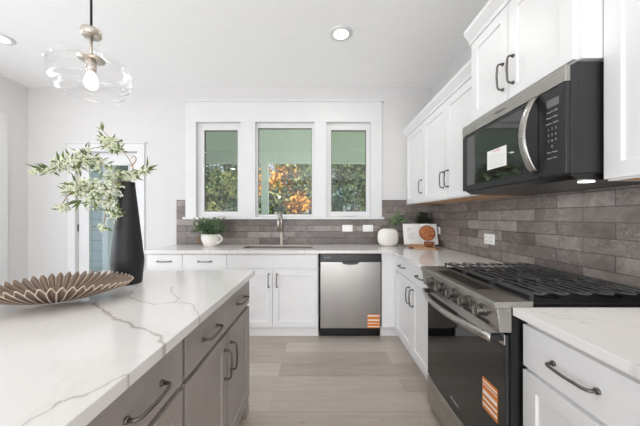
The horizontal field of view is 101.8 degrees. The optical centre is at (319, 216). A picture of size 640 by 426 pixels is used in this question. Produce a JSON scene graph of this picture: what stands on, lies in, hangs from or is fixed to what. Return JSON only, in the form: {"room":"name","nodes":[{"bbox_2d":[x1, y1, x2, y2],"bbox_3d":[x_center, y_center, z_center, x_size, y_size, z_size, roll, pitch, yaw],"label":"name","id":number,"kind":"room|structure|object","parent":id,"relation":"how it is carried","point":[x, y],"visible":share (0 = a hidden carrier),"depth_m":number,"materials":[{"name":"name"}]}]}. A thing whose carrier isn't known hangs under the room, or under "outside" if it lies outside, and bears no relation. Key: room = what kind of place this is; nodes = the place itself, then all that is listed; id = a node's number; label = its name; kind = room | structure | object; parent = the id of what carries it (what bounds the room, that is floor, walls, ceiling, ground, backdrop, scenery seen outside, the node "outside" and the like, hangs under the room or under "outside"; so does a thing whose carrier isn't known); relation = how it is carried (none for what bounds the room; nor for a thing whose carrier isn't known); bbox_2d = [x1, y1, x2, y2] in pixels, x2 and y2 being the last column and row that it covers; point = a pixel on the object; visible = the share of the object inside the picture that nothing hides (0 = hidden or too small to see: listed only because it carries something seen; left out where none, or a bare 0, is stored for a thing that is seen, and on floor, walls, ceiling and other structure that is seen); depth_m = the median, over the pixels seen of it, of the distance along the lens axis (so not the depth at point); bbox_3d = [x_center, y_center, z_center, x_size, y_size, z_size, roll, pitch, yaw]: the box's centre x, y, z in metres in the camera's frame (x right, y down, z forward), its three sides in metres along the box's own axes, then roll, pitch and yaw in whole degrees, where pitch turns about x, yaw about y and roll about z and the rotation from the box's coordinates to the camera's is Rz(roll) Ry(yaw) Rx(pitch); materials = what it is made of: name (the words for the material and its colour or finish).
{"room":"kitchen","nodes":[
{"label":"kitchen","id":0,"kind":"room"},
{"bbox_2d":[0,75,27,284],"bbox_3d":[-3.755,-0.188,-0.790,0.150,2.887,8.420,0,0,0],"label":"wall","id":1,"kind":"structure","parent":0,"point":[13,95],"depth_m":3.15,"materials":[{"name":"paint"}]},
{"bbox_2d":[0,112,7,285],"bbox_3d":[-3.670,0.026,2.825,0.020,2.460,0.450,0,0,0],"label":"trim","id":2,"kind":"structure","parent":1,"relation":"attached to","point":[3,117],"depth_m":3.01,"materials":[{"name":"paint"}]},
{"bbox_2d":[91,165,101,272],"bbox_3d":[-5.785,-0.099,5.075,3.230,2.810,0.150,0,0,0],"label":"wall","id":3,"kind":"structure","parent":0,"point":[96,218],"depth_m":5.00,"materials":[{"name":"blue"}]},
{"bbox_2d":[102,165,114,270],"bbox_3d":[-4.115,-0.099,5.065,0.110,2.810,0.170,0,0,0],"label":"trim","id":4,"kind":"structure","parent":3,"relation":"attached to","point":[107,236],"depth_m":4.98,"materials":[{"name":"paint"}]},
{"bbox_2d":[28,88,430,316],"bbox_3d":[-1.141,-0.188,3.350,5.079,2.887,0.140,0,0,0],"label":"wall","id":5,"kind":"structure","parent":0,"point":[153,116],"depth_m":3.28,"materials":[{"name":"paint"}]},
{"bbox_2d":[65,142,146,143],"bbox_3d":[-2.685,-0.934,3.265,1.010,0.020,0.030,0,0,0],"label":"trim","id":6,"kind":"structure","parent":5,"relation":"attached to","point":[65,142],"depth_m":3.25,"materials":[{"name":"paint"}]},
{"bbox_2d":[68,143,144,274],"bbox_3d":[-2.687,0.166,3.271,0.962,2.180,0.019,0,0,0],"label":"trim","id":7,"kind":"structure","parent":5,"relation":"attached to","point":[139,148],"depth_m":3.26,"materials":[{"name":"paint"}]},
{"bbox_2d":[77,153,136,274],"bbox_3d":[-2.690,0.212,3.300,0.781,2.067,0.109,0,0,0],"label":"door","id":8,"kind":"structure","parent":5,"relation":"in","point":[121,159],"depth_m":3.31,"materials":[{"name":"paint"}]},
{"bbox_2d":[198,123,240,216],"bbox_3d":[-1.277,-0.598,3.325,0.561,1.195,0.091,0,0,0],"label":"window","id":9,"kind":"structure","parent":5,"relation":"in","point":[203,128],"depth_m":3.31,"materials":[{"name":"paint"}]},
{"bbox_2d":[182,100,383,101],"bbox_3d":[-0.458,-1.455,3.264,2.525,0.022,0.032,0,0,0],"label":"trim","id":10,"kind":"structure","parent":5,"relation":"attached to","point":[182,100],"depth_m":3.25,"materials":[{"name":"paint"}]},
{"bbox_2d":[182,217,383,218],"bbox_3d":[-0.458,0.014,3.283,2.515,0.028,0.095,0,0,0],"label":"trim","id":11,"kind":"structure","parent":5,"relation":"attached to","point":[182,217],"depth_m":3.23,"materials":[{"name":"paint"}]},
{"bbox_2d":[185,102,381,216],"bbox_3d":[-0.457,-0.722,3.271,2.467,1.444,0.019,0,0,0],"label":"trim","id":12,"kind":"structure","parent":5,"relation":"attached to","point":[247,113],"depth_m":3.26,"materials":[{"name":"paint"}]},
{"bbox_2d":[256,123,313,216],"bbox_3d":[-0.442,-0.598,3.342,0.743,1.195,0.055,0,0,0],"label":"window","id":13,"kind":"structure","parent":5,"relation":"in","point":[259,126],"depth_m":3.31,"materials":[{"name":"paint"}]},
{"bbox_2d":[176,200,429,243],"bbox_3d":[-0.203,0.064,3.274,3.203,0.556,0.012,0,0,0],"label":"backsplash","id":14,"kind":"structure","parent":5,"relation":"attached to","point":[240,231],"depth_m":3.27,"materials":[{"name":"tile"}]},
{"bbox_2d":[342,225,352,231],"bbox_3d":[0.345,0.141,3.264,0.128,0.084,0.008,0,0,0],"label":"outlet","id":15,"kind":"object","parent":14,"relation":"attached to","point":[345,228],"visible":1,"depth_m":3.26,"materials":[{"name":"white plastic"}]},
{"bbox_2d":[363,225,372,231],"bbox_3d":[0.602,0.141,3.264,0.128,0.084,0.008,0,0,0],"label":"outlet","id":16,"kind":"object","parent":14,"relation":"attached to","point":[366,228],"visible":1,"depth_m":3.26,"materials":[{"name":"white plastic"}]},
{"bbox_2d":[327,123,369,216],"bbox_3d":[0.359,-0.598,3.325,0.555,1.195,0.091,0,0,0],"label":"window","id":17,"kind":"structure","parent":5,"relation":"in","point":[331,127],"depth_m":3.31,"materials":[{"name":"paint"}]},
{"bbox_2d":[0,0,488,87],"bbox_3d":[-1.141,-1.691,-0.865,5.379,0.120,8.570,0,0,0],"label":"ceiling","id":18,"kind":"structure","parent":0,"point":[160,43],"depth_m":2.40,"materials":[{"name":"paint"}]},
{"bbox_2d":[0,33,15,44],"bbox_3d":[-2.910,-1.623,2.360,0.200,0.016,0.200,0,0,0],"label":"recessed light","id":19,"kind":"object","parent":18,"relation":"in","point":[4,39],"visible":1,"depth_m":2.38,"materials":[{"name":"paint"}]},
{"bbox_2d":[43,0,131,105],"bbox_3d":[-0.880,-1.046,1.000,0.255,1.171,0.255,0,0,0],"label":"pendant lamp","id":20,"kind":"object","parent":18,"relation":"hanging from","point":[90,32],"visible":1,"depth_m":0.99,"materials":[{"name":"clear glass"}]},
{"bbox_2d":[85,57,96,73],"bbox_3d":[-0.880,-0.581,1.000,0.033,0.050,0.033,0,0,0],"label":"socket","id":21,"kind":"object","parent":20,"relation":"attached to","point":[90,62],"depth_m":0.99,"materials":[{"name":"silver metal"}]},
{"bbox_2d":[330,25,351,40],"bbox_3d":[0.186,-1.623,2.305,0.200,0.016,0.200,0,0,0],"label":"recessed light","id":22,"kind":"object","parent":18,"relation":"in","point":[339,32],"visible":1,"depth_m":2.29,"materials":[{"name":"paint"}]},
{"bbox_2d":[206,130,364,150],"bbox_3d":[-1.250,-1.554,4.810,12.500,0.100,2.780,0,0,0],"label":"ceiling","id":23,"kind":"structure","parent":0,"point":[269,140],"depth_m":5.18,"materials":[{"name":"paint"}]},
{"bbox_2d":[206,151,364,163],"bbox_3d":[-1.250,-1.374,6.035,12.500,0.260,0.170,0,0,0],"label":"beam","id":24,"kind":"structure","parent":23,"relation":"attached to","point":[212,157],"depth_m":5.95,"materials":[{"name":"paint"}]},
{"bbox_2d":[238,317,441,425],"bbox_3d":[-1.141,1.306,-0.865,5.379,0.100,8.570,0,0,0],"label":"floor","id":25,"kind":"structure","parent":0,"point":[319,380],"depth_m":1.96,"materials":[{"name":"wood"}]},
{"bbox_2d":[86,341,181,425],"bbox_3d":[-0.740,0.816,0.460,0.661,0.880,0.800,0,0,0],"label":"base cabinet","id":26,"kind":"object","parent":25,"relation":"on","point":[155,399],"visible":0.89,"depth_m":0.70,"materials":[{"name":"grey wood"}]},
{"bbox_2d":[0,270,254,425],"bbox_3d":[-0.904,0.358,0.664,0.972,0.032,2.028,0,0,0],"label":"countertop","id":27,"kind":"structure","parent":26,"relation":"on","point":[62,363],"depth_m":0.73,"materials":[{"name":"stone"}]},
{"bbox_2d":[0,270,133,304],"bbox_3d":[-1.045,0.289,1.030,0.514,0.088,0.353,0,0,-24],"label":"bowl","id":28,"kind":"object","parent":27,"relation":"on","point":[69,287],"visible":1,"depth_m":1.05,"materials":[{"name":"brown wood"}]},
{"bbox_2d":[110,181,144,285],"bbox_3d":[-0.995,0.081,1.345,0.145,0.522,0.145,0,0,0],"label":"vase","id":29,"kind":"object","parent":27,"relation":"on","point":[127,252],"visible":0.78,"depth_m":1.30,"materials":[{"name":"black ceramic"}]},
{"bbox_2d":[27,147,119,181],"bbox_3d":[-1.166,-0.133,1.253,0.376,0.409,0.136,0,0,-15],"label":"branch","id":30,"kind":"object","parent":29,"relation":"in","point":[83,158],"visible":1,"depth_m":1.23,"materials":[{"name":"green plant"}]},
{"bbox_2d":[53,163,125,232],"bbox_3d":[-1.118,-0.095,1.268,0.328,0.340,0.163,0,0,0],"label":"branch","id":31,"kind":"object","parent":29,"relation":"in","point":[72,189],"visible":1,"depth_m":1.25,"materials":[{"name":"green plant"}]},
{"bbox_2d":[82,122,136,181],"bbox_3d":[-1.063,-0.207,1.300,0.260,0.560,0.112,0,0,-23],"label":"branch","id":32,"kind":"object","parent":29,"relation":"in","point":[102,139],"visible":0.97,"depth_m":1.30,"materials":[{"name":"green plant"}]},
{"bbox_2d":[118,156,156,181],"bbox_3d":[-0.926,-0.119,1.319,0.185,0.383,0.118,0,0,0],"label":"branch","id":33,"kind":"object","parent":29,"relation":"in","point":[129,175],"visible":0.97,"depth_m":1.32,"materials":[{"name":"green plant"}]},
{"bbox_2d":[147,253,182,269],"bbox_3d":[-1.607,0.814,2.958,0.363,0.884,0.621,0,0,0],"label":"base cabinet","id":34,"kind":"object","parent":25,"relation":"on","point":[155,261],"visible":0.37,"depth_m":2.69,"materials":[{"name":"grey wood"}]},
{"bbox_2d":[183,253,227,269],"bbox_3d":[-1.194,0.814,2.958,0.462,0.884,0.621,0,0,0],"label":"base cabinet","id":35,"kind":"object","parent":25,"relation":"on","point":[191,261],"visible":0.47,"depth_m":2.69,"materials":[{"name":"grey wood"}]},
{"bbox_2d":[178,281,249,425],"bbox_3d":[-0.740,0.816,1.265,0.661,0.880,0.800,0,0,0],"label":"base cabinet","id":36,"kind":"object","parent":25,"relation":"on","point":[214,387],"visible":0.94,"depth_m":1.18,"materials":[{"name":"grey wood"}]},
{"bbox_2d":[227,253,318,335],"bbox_3d":[-0.490,0.814,2.958,0.945,0.884,0.621,0,0,0],"label":"base cabinet","id":37,"kind":"object","parent":25,"relation":"on","point":[284,287],"visible":0.8,"depth_m":2.70,"materials":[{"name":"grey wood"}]},
{"bbox_2d":[144,244,516,267],"bbox_3d":[-0.209,0.357,2.493,3.190,0.030,1.549,0,0,0],"label":"countertop","id":38,"kind":"structure","parent":37,"relation":"on","point":[417,257],"depth_m":2.65,"materials":[{"name":"stone"}]},
{"bbox_2d":[190,217,227,246],"bbox_3d":[-1.293,0.168,3.015,0.436,0.349,0.339,0,0,0],"label":"potted plant","id":39,"kind":"object","parent":38,"relation":"on","point":[210,237],"visible":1,"depth_m":2.96,"materials":[{"name":"green plant"}]},
{"bbox_2d":[244,246,312,247],"bbox_3d":[-0.472,0.453,2.980,0.773,0.215,0.288,0,0,0],"label":"sink","id":40,"kind":"object","parent":38,"relation":"in","point":[247,246],"visible":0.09,"depth_m":3.12,"materials":[{"name":"silver metal"}]},
{"bbox_2d":[277,212,287,244],"bbox_3d":[-0.444,0.138,3.103,0.110,0.408,0.219,0,0,0],"label":"faucet","id":41,"kind":"object","parent":38,"relation":"on","point":[279,213],"visible":0.99,"depth_m":3.17,"materials":[{"name":"silver metal"}]},
{"bbox_2d":[378,228,397,245],"bbox_3d":[0.800,0.239,3.060,0.244,0.205,0.102,0,0,0],"label":"vase","id":42,"kind":"object","parent":38,"relation":"on","point":[386,237],"visible":1,"depth_m":3.02,"materials":[{"name":"white ceramic"}]},
{"bbox_2d":[389,210,407,228],"bbox_3d":[0.936,0.029,3.108,0.271,0.249,0.119,0,0,-8],"label":"leafy sprig","id":43,"kind":"object","parent":42,"relation":"on","point":[394,219],"visible":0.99,"depth_m":3.09,"materials":[{"name":"green plant"}]},
{"bbox_2d":[407,244,434,246],"bbox_3d":[1.167,0.257,3.013,0.280,0.170,0.124,0,0,4],"label":"book stand","id":44,"kind":"object","parent":38,"relation":"on","point":[410,245],"visible":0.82,"depth_m":2.96,"materials":[{"name":"brown wood"}]},
{"bbox_2d":[403,224,438,244],"bbox_3d":[1.167,0.199,3.020,0.388,0.240,0.092,0,0,4],"label":"cookbook","id":45,"kind":"object","parent":44,"relation":"on","point":[412,233],"visible":0.98,"depth_m":3.01,"materials":[{"name":"white paper"}]},
{"bbox_2d":[409,247,438,248],"bbox_3d":[1.112,0.333,2.797,0.295,0.018,0.095,0,0,8],"label":"cutting board","id":46,"kind":"object","parent":38,"relation":"on","point":[409,247],"visible":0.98,"depth_m":2.76,"materials":[{"name":"brown wood"}]},
{"bbox_2d":[424,241,434,246],"bbox_3d":[1.175,0.296,2.800,0.112,0.055,0.112,0,0,0],"label":"bowl","id":47,"kind":"object","parent":46,"relation":"on","point":[426,243],"visible":1,"depth_m":2.76,"materials":[{"name":"brown wood"}]},
{"bbox_3d":[1.280,0.264,3.200,0.096,0.155,0.096,0,0,0],"label":"vase","id":48,"kind":"object","parent":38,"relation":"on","visible":0},
{"bbox_2d":[415,212,431,223],"bbox_3d":[1.258,0.065,3.193,0.250,0.275,0.128,0,0,0],"label":"leafy sprig","id":49,"kind":"object","parent":48,"relation":"on","point":[427,220],"visible":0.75,"depth_m":3.19,"materials":[{"name":"green plant"}]},
{"bbox_2d":[320,253,380,335],"bbox_3d":[0.314,0.818,2.952,0.628,0.876,0.576,0,0,0],"label":"dishwasher","id":50,"kind":"object","parent":25,"relation":"on","point":[350,283],"visible":1,"depth_m":2.67,"materials":[{"name":"silver metal"}]},
{"bbox_2d":[380,253,401,340],"bbox_3d":[0.741,0.814,2.696,0.206,0.884,0.144,0,0,0],"label":"filler panel","id":51,"kind":"object","parent":25,"relation":"on","point":[388,260],"visible":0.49,"depth_m":2.69,"materials":[{"name":"white wood"}]},
{"bbox_2d":[396,256,428,380],"bbox_3d":[1.054,0.814,2.172,0.661,0.884,0.900,0,0,0],"label":"base cabinet","id":52,"kind":"object","parent":25,"relation":"on","point":[411,304],"visible":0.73,"depth_m":2.15,"materials":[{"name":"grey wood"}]},
{"bbox_2d":[421,262,639,425],"bbox_3d":[0.996,0.776,1.351,0.776,0.959,0.726,0,0,0],"label":"gas range","id":53,"kind":"object","parent":25,"relation":"on","point":[475,339],"visible":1,"depth_m":1.18,"materials":[{"name":"black metal"}]},
{"bbox_2d":[447,267,639,307],"bbox_3d":[1.097,0.341,1.351,0.574,0.021,0.726,0,0,0],"label":"cooktop","id":54,"kind":"object","parent":53,"relation":"in","point":[548,300],"depth_m":1.07,"materials":[{"name":"black metal"}]},
{"bbox_2d":[523,323,639,425],"bbox_3d":[1.054,0.814,0.752,0.661,0.884,0.460,0,0,0],"label":"base cabinet","id":55,"kind":"object","parent":25,"relation":"on","point":[564,384],"visible":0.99,"depth_m":0.79,"materials":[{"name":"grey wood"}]},
{"bbox_3d":[1.054,0.814,0.210,0.661,0.884,0.620,0,0,0],"label":"base cabinet","id":56,"kind":"object","parent":25,"relation":"on","visible":0},
{"bbox_2d":[513,308,639,379],"bbox_3d":[1.058,0.357,0.442,0.657,0.030,1.084,0,0,0],"label":"countertop","id":57,"kind":"structure","parent":56,"relation":"on","point":[610,335],"depth_m":0.80,"materials":[{"name":"stone"}]},
{"bbox_2d":[320,253,378,261],"bbox_3d":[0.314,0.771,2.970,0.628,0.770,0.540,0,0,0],"label":"control panel","id":58,"kind":"object","parent":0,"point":[320,253],"depth_m":2.72,"materials":[{"name":"black plastic"}]},
{"bbox_2d":[431,44,508,263],"bbox_3d":[1.474,-0.188,-0.790,0.150,2.887,8.420,0,0,0],"label":"wall","id":59,"kind":"structure","parent":0,"point":[465,55],"depth_m":2.75,"materials":[{"name":"paint"}]},
{"bbox_2d":[402,113,451,204],"bbox_3d":[1.215,-0.620,2.983,0.368,0.935,0.578,0,0,0],"label":"upper cabinet","id":60,"kind":"object","parent":59,"relation":"attached to","point":[414,131],"visible":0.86,"depth_m":2.93,"materials":[{"name":"white wood"}]},
{"bbox_2d":[420,58,515,201],"bbox_3d":[1.215,-0.620,2.206,0.368,0.935,0.972,0,0,0],"label":"upper cabinet","id":61,"kind":"object","parent":59,"relation":"attached to","point":[446,115],"visible":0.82,"depth_m":2.17,"materials":[{"name":"white wood"}]},
{"bbox_2d":[464,0,603,121],"bbox_3d":[1.166,-0.904,1.343,0.465,0.600,0.713,0,0,0],"label":"upper cabinet","id":62,"kind":"object","parent":59,"relation":"attached to","point":[516,44],"visible":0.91,"depth_m":1.25,"materials":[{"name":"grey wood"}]},
{"bbox_2d":[463,62,639,195],"bbox_3d":[1.127,-0.367,1.347,0.516,0.457,0.717,0,0,0],"label":"microwave","id":63,"kind":"object","parent":62,"relation":"attached to","point":[547,138],"visible":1,"depth_m":1.11,"materials":[{"name":"black plastic"}]},
{"bbox_2d":[430,185,639,291],"bbox_3d":[1.393,0.079,1.534,0.012,0.526,3.468,0,0,0],"label":"backsplash","id":64,"kind":"structure","parent":59,"relation":"attached to","point":[595,233],"depth_m":1.51,"materials":[{"name":"tile"}]},
{"bbox_2d":[484,234,494,244],"bbox_3d":[1.383,0.181,2.125,0.008,0.084,0.128,0,0,0],"label":"outlet","id":65,"kind":"object","parent":64,"relation":"attached to","point":[488,238],"visible":1,"depth_m":2.12,"materials":[{"name":"white plastic"}]},
{"bbox_2d":[604,0,639,180],"bbox_3d":[1.218,-0.668,0.585,0.362,1.065,0.800,0,0,0],"label":"upper cabinet","id":66,"kind":"object","parent":59,"relation":"attached to","point":[621,17],"visible":1,"depth_m":0.93,"materials":[{"name":"white wood"}]},
{"bbox_3d":[-1.250,1.381,4.860,12.500,0.150,2.880,0,0,0],"label":"floor","id":67,"kind":"structure","parent":0,"visible":0},
{"bbox_2d":[261,163,268,213],"bbox_3d":[-1.272,0.081,6.035,0.145,2.650,0.150,0,0,0],"label":"porch column","id":68,"kind":"structure","parent":67,"relation":"on","point":[264,166],"depth_m":5.96,"materials":[{"name":"paint"}]},
{"label":"outside","id":69,"kind":"structure","parent":0,"visible":0},
{"bbox_3d":[-5.000,1.706,31.715,70.000,0.300,56.570,0,0,0],"label":"ground","id":70,"kind":"structure","parent":69,"visible":0},
{"bbox_2d":[115,165,127,206],"bbox_3d":[-8.390,-1.565,10.713,3.337,6.615,3.190,0,0,31],"label":"tree","id":71,"kind":"object","parent":70,"relation":"on","point":[118,168],"visible":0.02,"depth_m":10.48,"materials":[{"name":"green plant"}]},
{"bbox_2d":[206,164,237,210],"bbox_3d":[-4.809,-1.019,10.675,3.530,5.500,3.205,0,0,0],"label":"tree","id":72,"kind":"object","parent":70,"relation":"on","point":[218,192],"visible":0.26,"depth_m":10.46,"materials":[{"name":"green plant"}]},
{"bbox_2d":[208,164,237,209],"bbox_3d":[-6.931,-2.408,19.504,3.236,8.250,3.879,0,0,-34],"label":"tree","id":73,"kind":"object","parent":70,"relation":"on","point":[224,166],"visible":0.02,"depth_m":18.96,"materials":[{"name":"green plant"}]},
{"bbox_2d":[225,164,260,210],"bbox_3d":[-4.154,-1.241,14.895,2.638,6.059,3.359,0,0,14],"label":"tree","id":74,"kind":"object","parent":70,"relation":"on","point":[234,202],"visible":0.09,"depth_m":14.08,"materials":[{"name":"green plant"}]},
{"bbox_2d":[259,164,311,213],"bbox_3d":[-1.595,-0.932,10.456,3.101,5.420,2.817,0,0,-11],"label":"tree","id":75,"kind":"object","parent":70,"relation":"on","point":[279,199],"visible":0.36,"depth_m":10.28,"materials":[{"name":"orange plant"}]},
{"bbox_2d":[269,164,307,213],"bbox_3d":[-2.519,-2.045,19.283,3.649,7.727,3.479,0,0,-3],"label":"tree","id":76,"kind":"object","parent":70,"relation":"on","point":[271,164],"visible":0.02,"depth_m":19.00,"materials":[{"name":"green plant"}]},
{"bbox_2d":[285,164,337,213],"bbox_3d":[-0.557,-1.618,14.624,3.330,6.927,3.509,0,0,0],"label":"tree","id":77,"kind":"object","parent":70,"relation":"on","point":[333,177],"visible":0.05,"depth_m":14.30,"materials":[{"name":"green plant"}]},
{"bbox_2d":[331,173,348,210],"bbox_3d":[1.204,-2.375,19.426,3.747,7.864,3.583,0,0,-15],"label":"tree","id":78,"kind":"object","parent":70,"relation":"on","point":[333,173],"visible":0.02,"depth_m":19.22,"materials":[{"name":"green plant"}]},
{"bbox_2d":[331,164,364,210],"bbox_3d":[1.371,-1.050,10.538,2.831,5.567,2.740,0,0,-13],"label":"tree","id":79,"kind":"object","parent":70,"relation":"on","point":[349,186],"visible":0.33,"depth_m":9.91,"materials":[{"name":"green plant"}]},
{"bbox_2d":[355,172,364,210],"bbox_3d":[3.099,-1.530,15.045,2.666,6.711,3.795,0,0,-44],"label":"tree","id":80,"kind":"object","parent":70,"relation":"on","point":[360,202],"visible":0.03,"depth_m":15.17,"materials":[{"name":"green plant"}]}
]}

